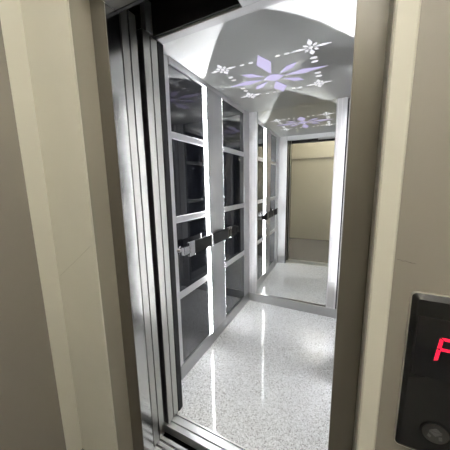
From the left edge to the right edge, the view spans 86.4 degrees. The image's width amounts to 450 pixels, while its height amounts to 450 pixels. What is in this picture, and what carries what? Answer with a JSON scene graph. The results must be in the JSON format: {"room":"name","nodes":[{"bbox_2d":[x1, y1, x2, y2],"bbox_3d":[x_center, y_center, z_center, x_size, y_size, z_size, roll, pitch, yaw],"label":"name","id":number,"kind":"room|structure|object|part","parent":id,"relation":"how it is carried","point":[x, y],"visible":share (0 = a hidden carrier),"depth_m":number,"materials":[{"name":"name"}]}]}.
{"room":"elevator lobby","nodes":[
{"label":"elevator lobby","id":0,"kind":"room"},
{"bbox_2d":[0,21,66,449],"bbox_3d":[-1.188,-0.047,0.345,0.057,2.780,1.922,4,11,27],"label":"wall","id":1,"kind":"structure","parent":0,"point":[30,413],"depth_m":1.00,"materials":[{"name":"beige paint"}]},
{"bbox_2d":[69,0,132,449],"bbox_3d":[-0.501,0.168,1.028,0.002,2.104,0.092,4,11,27],"label":"door frame","id":2,"kind":"structure","parent":0,"point":[80,14],"depth_m":0.98,"materials":[{"name":"grey paint"}]},
{"bbox_2d":[114,0,144,12],"bbox_3d":[-0.234,-1.002,0.786,1.480,0.417,0.013,4,11,27],"label":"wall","id":3,"kind":"structure","parent":0,"point":[136,2],"depth_m":0.88,"materials":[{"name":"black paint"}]},
{"bbox_2d":[127,0,151,23],"bbox_3d":[-0.045,-1.279,1.125,1.480,0.050,0.865,4,11,27],"label":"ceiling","id":4,"kind":"structure","parent":0,"point":[135,10],"depth_m":1.46,"materials":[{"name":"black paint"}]},
{"bbox_2d":[135,20,172,439],"bbox_3d":[-0.641,0.232,1.700,0.080,3.500,0.865,4,11,27],"label":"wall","id":5,"kind":"structure","parent":0,"point":[138,25],"depth_m":2.06,"materials":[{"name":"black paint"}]},
{"bbox_2d":[136,28,172,423],"bbox_3d":[-0.517,0.128,1.316,0.420,2.016,0.044,4,11,27],"label":"door leaf","id":6,"kind":"structure","parent":5,"relation":"in","point":[143,42],"depth_m":1.18,"materials":[{"name":"metal"}]},
{"bbox_2d":[140,0,177,416],"bbox_3d":[-0.502,0.054,1.336,0.420,2.154,0.066,4,11,27],"label":"door leaf","id":7,"kind":"structure","parent":5,"relation":"in","point":[145,6],"depth_m":1.20,"materials":[{"name":"metal"}]},
{"bbox_3d":[-0.352,-0.928,1.070,0.029,0.133,0.043,4,11,27],"label":"hanger plate","id":8,"kind":"part","parent":7,"relation":"part of","materials":[{"name":"metal"}]},
{"bbox_3d":[-0.496,0.126,1.357,0.420,2.007,0.040,4,11,27],"label":"panel","id":9,"kind":"part","parent":7,"relation":"part of","materials":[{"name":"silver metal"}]},
{"bbox_2d":[164,413,248,449],"bbox_3d":[-0.106,1.176,1.307,1.280,0.050,0.089,4,11,27],"label":"car door sill","id":10,"kind":"structure","parent":5,"relation":"attached to","point":[195,435],"depth_m":1.31,"materials":[{"name":"metal"}]},
{"bbox_2d":[171,437,195,449],"bbox_3d":[0.007,2.026,1.666,1.480,0.050,0.900,4,11,27],"label":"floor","id":11,"kind":"structure","parent":0,"point":[173,439],"depth_m":2.11,"materials":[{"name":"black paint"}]},
{"bbox_2d":[164,54,248,365],"bbox_3d":[-0.070,-0.049,2.035,0.042,2.122,1.502,4,11,27],"label":"wall","id":12,"kind":"structure","parent":0,"point":[167,60],"depth_m":1.70,"materials":[{"name":"silver metal"}]},
{"bbox_2d":[168,64,204,140],"bbox_3d":[-0.242,-0.778,1.583,0.006,0.372,0.392,4,11,27],"label":"glass panel","id":13,"kind":"object","parent":12,"relation":"attached to","point":[186,95],"visible":0.98,"depth_m":1.56,"materials":[{"name":"black glass"}]},
{"bbox_3d":[-0.237,-0.573,1.617,0.013,0.041,0.393,4,11,27],"label":"cross trim","id":14,"kind":"part","parent":12,"relation":"part of","materials":[{"name":"metal"}]},
{"bbox_2d":[172,139,206,215],"bbox_3d":[-0.234,-0.318,1.661,0.006,0.475,0.392,4,11,27],"label":"glass panel","id":15,"kind":"object","parent":12,"relation":"attached to","point":[189,160],"visible":1,"depth_m":1.64,"materials":[{"name":"black glass"}]},
{"bbox_3d":[-0.227,-0.062,1.704,0.013,0.043,0.393,4,11,27],"label":"cross trim","id":16,"kind":"part","parent":12,"relation":"part of","materials":[{"name":"metal"}]},
{"bbox_2d":[176,216,208,291],"bbox_3d":[-0.225,0.192,1.747,0.006,0.470,0.392,4,11,27],"label":"glass panel","id":17,"kind":"object","parent":12,"relation":"attached to","point":[193,268],"visible":0.82,"depth_m":1.72,"materials":[{"name":"black glass"}]},
{"bbox_3d":[-0.218,0.449,1.790,0.013,0.048,0.393,4,11,27],"label":"cross trim","id":18,"kind":"part","parent":12,"relation":"part of","materials":[{"name":"metal"}]},
{"bbox_2d":[180,280,210,361],"bbox_3d":[-0.216,0.710,1.834,0.006,0.481,0.392,4,11,27],"label":"glass panel","id":19,"kind":"object","parent":12,"relation":"attached to","point":[195,306],"visible":0.88,"depth_m":1.81,"materials":[{"name":"black glass"}]},
{"bbox_3d":[-0.073,-1.038,1.874,0.020,0.036,1.138,4,11,27],"label":"moulding","id":20,"kind":"part","parent":12,"relation":"part of","materials":[{"name":"metal"}]},
{"bbox_2d":[177,225,238,256],"bbox_3d":[-0.087,0.102,1.936,0.061,0.100,0.900,4,11,27],"label":"handrail","id":21,"kind":"object","parent":12,"relation":"attached to","point":[194,246],"visible":1,"depth_m":1.78,"materials":[{"name":"black"}]},
{"bbox_2d":[203,87,225,332],"bbox_3d":[-0.074,-0.058,1.997,0.024,1.939,0.260,4,11,27],"label":"column","id":22,"kind":"structure","parent":12,"relation":"attached to","point":[214,181],"depth_m":1.95,"materials":[{"name":"metal"}]},
{"bbox_2d":[181,292,248,379],"bbox_3d":[-0.015,0.936,2.250,0.016,0.107,1.302,4,11,27],"label":"baseboard","id":23,"kind":"structure","parent":12,"relation":"attached to","point":[188,364],"depth_m":2.01,"materials":[{"name":"metal"}]},
{"bbox_2d":[151,0,284,43],"bbox_3d":[0.071,-0.993,0.876,0.896,0.355,0.103,4,11,27],"label":"door frame","id":24,"kind":"structure","parent":12,"relation":"attached to","point":[172,20],"depth_m":1.01,"materials":[{"name":"black paint"}]},
{"bbox_3d":[0.244,-0.814,0.785,0.425,0.025,0.045,4,11,27],"label":"plate","id":25,"kind":"part","parent":24,"relation":"part of","materials":[{"name":"metal"}]},
{"bbox_2d":[222,100,243,151],"bbox_3d":[0.073,-0.887,2.198,0.006,0.372,0.484,4,11,27],"label":"glass panel","id":26,"kind":"object","parent":12,"relation":"attached to","point":[232,118],"visible":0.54,"depth_m":2.18,"materials":[{"name":"black glass"}]},
{"bbox_2d":[223,152,243,206],"bbox_3d":[0.082,-0.427,2.276,0.006,0.475,0.484,4,11,27],"label":"glass panel","id":27,"kind":"object","parent":12,"relation":"attached to","point":[233,165],"visible":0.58,"depth_m":2.26,"materials":[{"name":"black glass"}]},
{"bbox_3d":[0.079,-0.683,2.231,0.013,0.041,0.485,4,11,27],"label":"cross trim","id":28,"kind":"part","parent":12,"relation":"part of","materials":[{"name":"metal"}]},
{"bbox_2d":[224,207,243,261],"bbox_3d":[0.091,0.083,2.362,0.006,0.470,0.484,4,11,27],"label":"glass panel","id":29,"kind":"object","parent":12,"relation":"attached to","point":[234,245],"visible":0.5,"depth_m":2.37,"materials":[{"name":"black glass"}]},
{"bbox_3d":[0.088,-0.171,2.318,0.013,0.043,0.485,4,11,27],"label":"cross trim","id":30,"kind":"part","parent":12,"relation":"part of","materials":[{"name":"metal"}]},
{"bbox_2d":[225,255,243,314],"bbox_3d":[0.100,0.601,2.449,0.006,0.481,0.484,4,11,27],"label":"glass panel","id":31,"kind":"object","parent":12,"relation":"attached to","point":[234,273],"visible":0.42,"depth_m":2.43,"materials":[{"name":"black glass"}]},
{"bbox_3d":[0.098,0.339,2.404,0.013,0.048,0.485,4,11,27],"label":"cross trim","id":32,"kind":"part","parent":12,"relation":"part of","materials":[{"name":"metal"}]},
{"bbox_2d":[136,0,356,112],"bbox_3d":[0.362,-1.048,1.650,1.039,0.040,1.536,4,11,27],"label":"ceiling","id":33,"kind":"structure","parent":0,"point":[286,26],"depth_m":1.35,"materials":[{"name":"metal"}]},
{"bbox_2d":[212,65,233,73],"bbox_3d":[-0.014,-1.003,1.550,0.112,0.002,0.139,-5,10,-24],"label":"recessed light","id":34,"kind":"object","parent":33,"relation":"in","point":[225,72],"visible":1,"depth_m":1.55,"materials":[{"name":"grey"}]},
{"bbox_2d":[232,55,324,90],"bbox_3d":[0.346,-1.030,1.671,0.495,0.002,0.474,-4,10,-16],"label":"recessed light","id":35,"kind":"object","parent":33,"relation":"in","point":[263,63],"visible":1,"depth_m":1.63,"materials":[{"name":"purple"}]},
{"bbox_3d":[0.340,-1.031,1.674,0.105,0.003,0.104,-5,10,-20],"label":"flower","id":36,"kind":"part","parent":35,"relation":"part of","materials":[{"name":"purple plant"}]},
{"bbox_2d":[291,39,330,54],"bbox_3d":[0.470,-0.972,1.311,0.132,0.002,0.163,-5,10,-24],"label":"recessed light","id":37,"kind":"object","parent":33,"relation":"in","point":[309,42],"visible":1,"depth_m":1.30,"materials":[{"name":"grey"}]},
{"bbox_2d":[307,80,329,86],"bbox_3d":[0.700,-1.056,1.786,0.139,0.002,0.112,-3,10,-12],"label":"recessed light","id":38,"kind":"object","parent":33,"relation":"in","point":[319,85],"visible":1,"depth_m":1.78,"materials":[{"name":"grey"}]},
{"bbox_2d":[177,300,335,449],"bbox_3d":[0.389,1.058,1.984,1.039,0.060,1.582,4,11,27],"label":"floor","id":39,"kind":"structure","parent":0,"point":[265,383],"depth_m":1.66,"materials":[{"name":"stone"}]},
{"bbox_2d":[157,41,182,410],"bbox_3d":[-0.320,0.131,1.317,0.074,2.015,0.040,4,11,27],"label":"post","id":40,"kind":"object","parent":39,"relation":"on","point":[160,54],"visible":0.48,"depth_m":1.27,"materials":[{"name":"silver metal"}]},
{"bbox_2d":[328,5,356,443],"bbox_3d":[0.463,0.183,0.924,0.040,2.015,0.040,4,11,27],"label":"post","id":41,"kind":"object","parent":39,"relation":"on","point":[356,5],"visible":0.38,"depth_m":0.88,"materials":[{"name":"metal"}]},
{"bbox_2d":[335,98,349,308],"bbox_3d":[0.721,-0.139,2.486,1.039,2.122,0.026,4,11,27],"label":"wall","id":42,"kind":"structure","parent":0,"point":[348,98],"depth_m":2.25,"materials":[{"name":"grey metal"}]},
{"bbox_2d":[249,112,257,292],"bbox_3d":[0.308,-0.186,2.635,0.094,1.983,0.014,4,11,27],"label":"pilaster","id":43,"kind":"object","parent":42,"relation":"attached to","point":[253,116],"visible":1,"depth_m":2.62,"materials":[{"name":"metal"}]},
{"bbox_2d":[249,292,335,317],"bbox_3d":[0.698,0.865,2.621,0.937,0.098,0.016,4,11,27],"label":"baseboard","id":44,"kind":"structure","parent":42,"relation":"attached to","point":[295,305],"depth_m":2.59,"materials":[{"name":"metal"}]},
{"bbox_2d":[257,100,336,306],"bbox_3d":[0.686,-0.159,2.465,0.745,1.989,0.004,4,11,26],"label":"wall mirror","id":45,"kind":"object","parent":42,"relation":"attached to","point":[296,144],"visible":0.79,"depth_m":2.44,"materials":[{"name":"clear glass"}]},
{"bbox_2d":[326,97,347,308],"bbox_3d":[1.049,-0.136,2.262,0.088,1.983,0.016,4,11,27],"label":"pilaster","id":46,"kind":"object","parent":42,"relation":"attached to","point":[342,103],"visible":1,"depth_m":2.24,"materials":[{"name":"metal"}]},
{"bbox_3d":[1.060,0.699,2.398,0.062,0.263,0.004,4,11,27],"label":"plate","id":47,"kind":"part","parent":46,"relation":"part of","materials":[{"name":"metal"}]},
{"bbox_2d":[352,0,395,449],"bbox_3d":[0.351,0.225,0.599,0.002,2.104,0.092,4,11,27],"label":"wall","id":48,"kind":"structure","parent":0,"point":[392,2],"depth_m":0.54,"materials":[{"name":"grey paint"}]},
{"bbox_2d":[356,0,420,449],"bbox_3d":[0.374,0.063,0.577,0.038,2.430,0.138,4,11,27],"label":"trim","id":49,"kind":"structure","parent":48,"relation":"attached to","point":[407,12],"depth_m":0.50,"materials":[{"name":"beige paint"}]},
{"bbox_2d":[375,0,449,449],"bbox_3d":[0.531,-0.099,0.471,2.886,2.780,0.132,4,11,27],"label":"wall","id":50,"kind":"structure","parent":0,"point":[422,253],"depth_m":0.47,"materials":[{"name":"beige paint"}]},
{"bbox_2d":[0,0,117,449],"bbox_3d":[-0.669,0.001,1.061,0.348,2.430,0.210,4,11,27],"label":"trim","id":51,"kind":"structure","parent":50,"relation":"attached to","point":[37,34],"depth_m":1.01,"materials":[{"name":"beige paint"}]},
{"bbox_2d":[119,10,158,446],"bbox_3d":[-0.564,0.141,1.193,0.420,2.034,0.038,4,11,27],"label":"door leaf","id":52,"kind":"structure","parent":50,"relation":"in","point":[123,22],"depth_m":1.06,"materials":[{"name":"metal"}]},
{"bbox_2d":[127,10,164,438],"bbox_3d":[-0.545,0.134,1.230,0.420,2.034,0.040,4,11,27],"label":"door leaf","id":53,"kind":"structure","parent":50,"relation":"in","point":[130,16],"depth_m":1.09,"materials":[{"name":"metal"}]},
{"bbox_2d":[154,436,186,449],"bbox_3d":[-0.169,1.198,1.185,1.280,0.050,0.085,4,11,27],"label":"landing door sill","id":54,"kind":"structure","parent":50,"relation":"attached to","point":[164,443],"depth_m":1.26,"materials":[{"name":"metal"}]},
{"bbox_2d":[89,0,389,449],"bbox_3d":[-0.046,0.186,0.871,0.957,2.105,0.062,4,11,27],"label":"door frame","id":55,"kind":"structure","parent":50,"relation":"attached to","point":[372,16],"depth_m":0.70,"materials":[{"name":"metal"}]},
{"bbox_2d":[394,291,449,449],"bbox_3d":[0.455,0.331,0.503,0.134,0.380,0.016,4,11,27],"label":"panel","id":56,"kind":"object","parent":50,"relation":"attached to","point":[423,409],"visible":1,"depth_m":0.51,"materials":[{"name":"grey plastic"}]},
{"bbox_3d":[0.819,0.010,1.588,0.042,2.122,1.502,4,11,27],"label":"wall","id":57,"kind":"structure","parent":0,"visible":0},
{"bbox_2d":[336,96,350,314],"bbox_3d":[1.117,-0.084,2.236,0.042,2.081,0.018,4,11,27],"label":"trim","id":58,"kind":"structure","parent":57,"relation":"attached to","point":[350,96],"depth_m":2.21,"materials":[{"name":"metal"}]}
]}

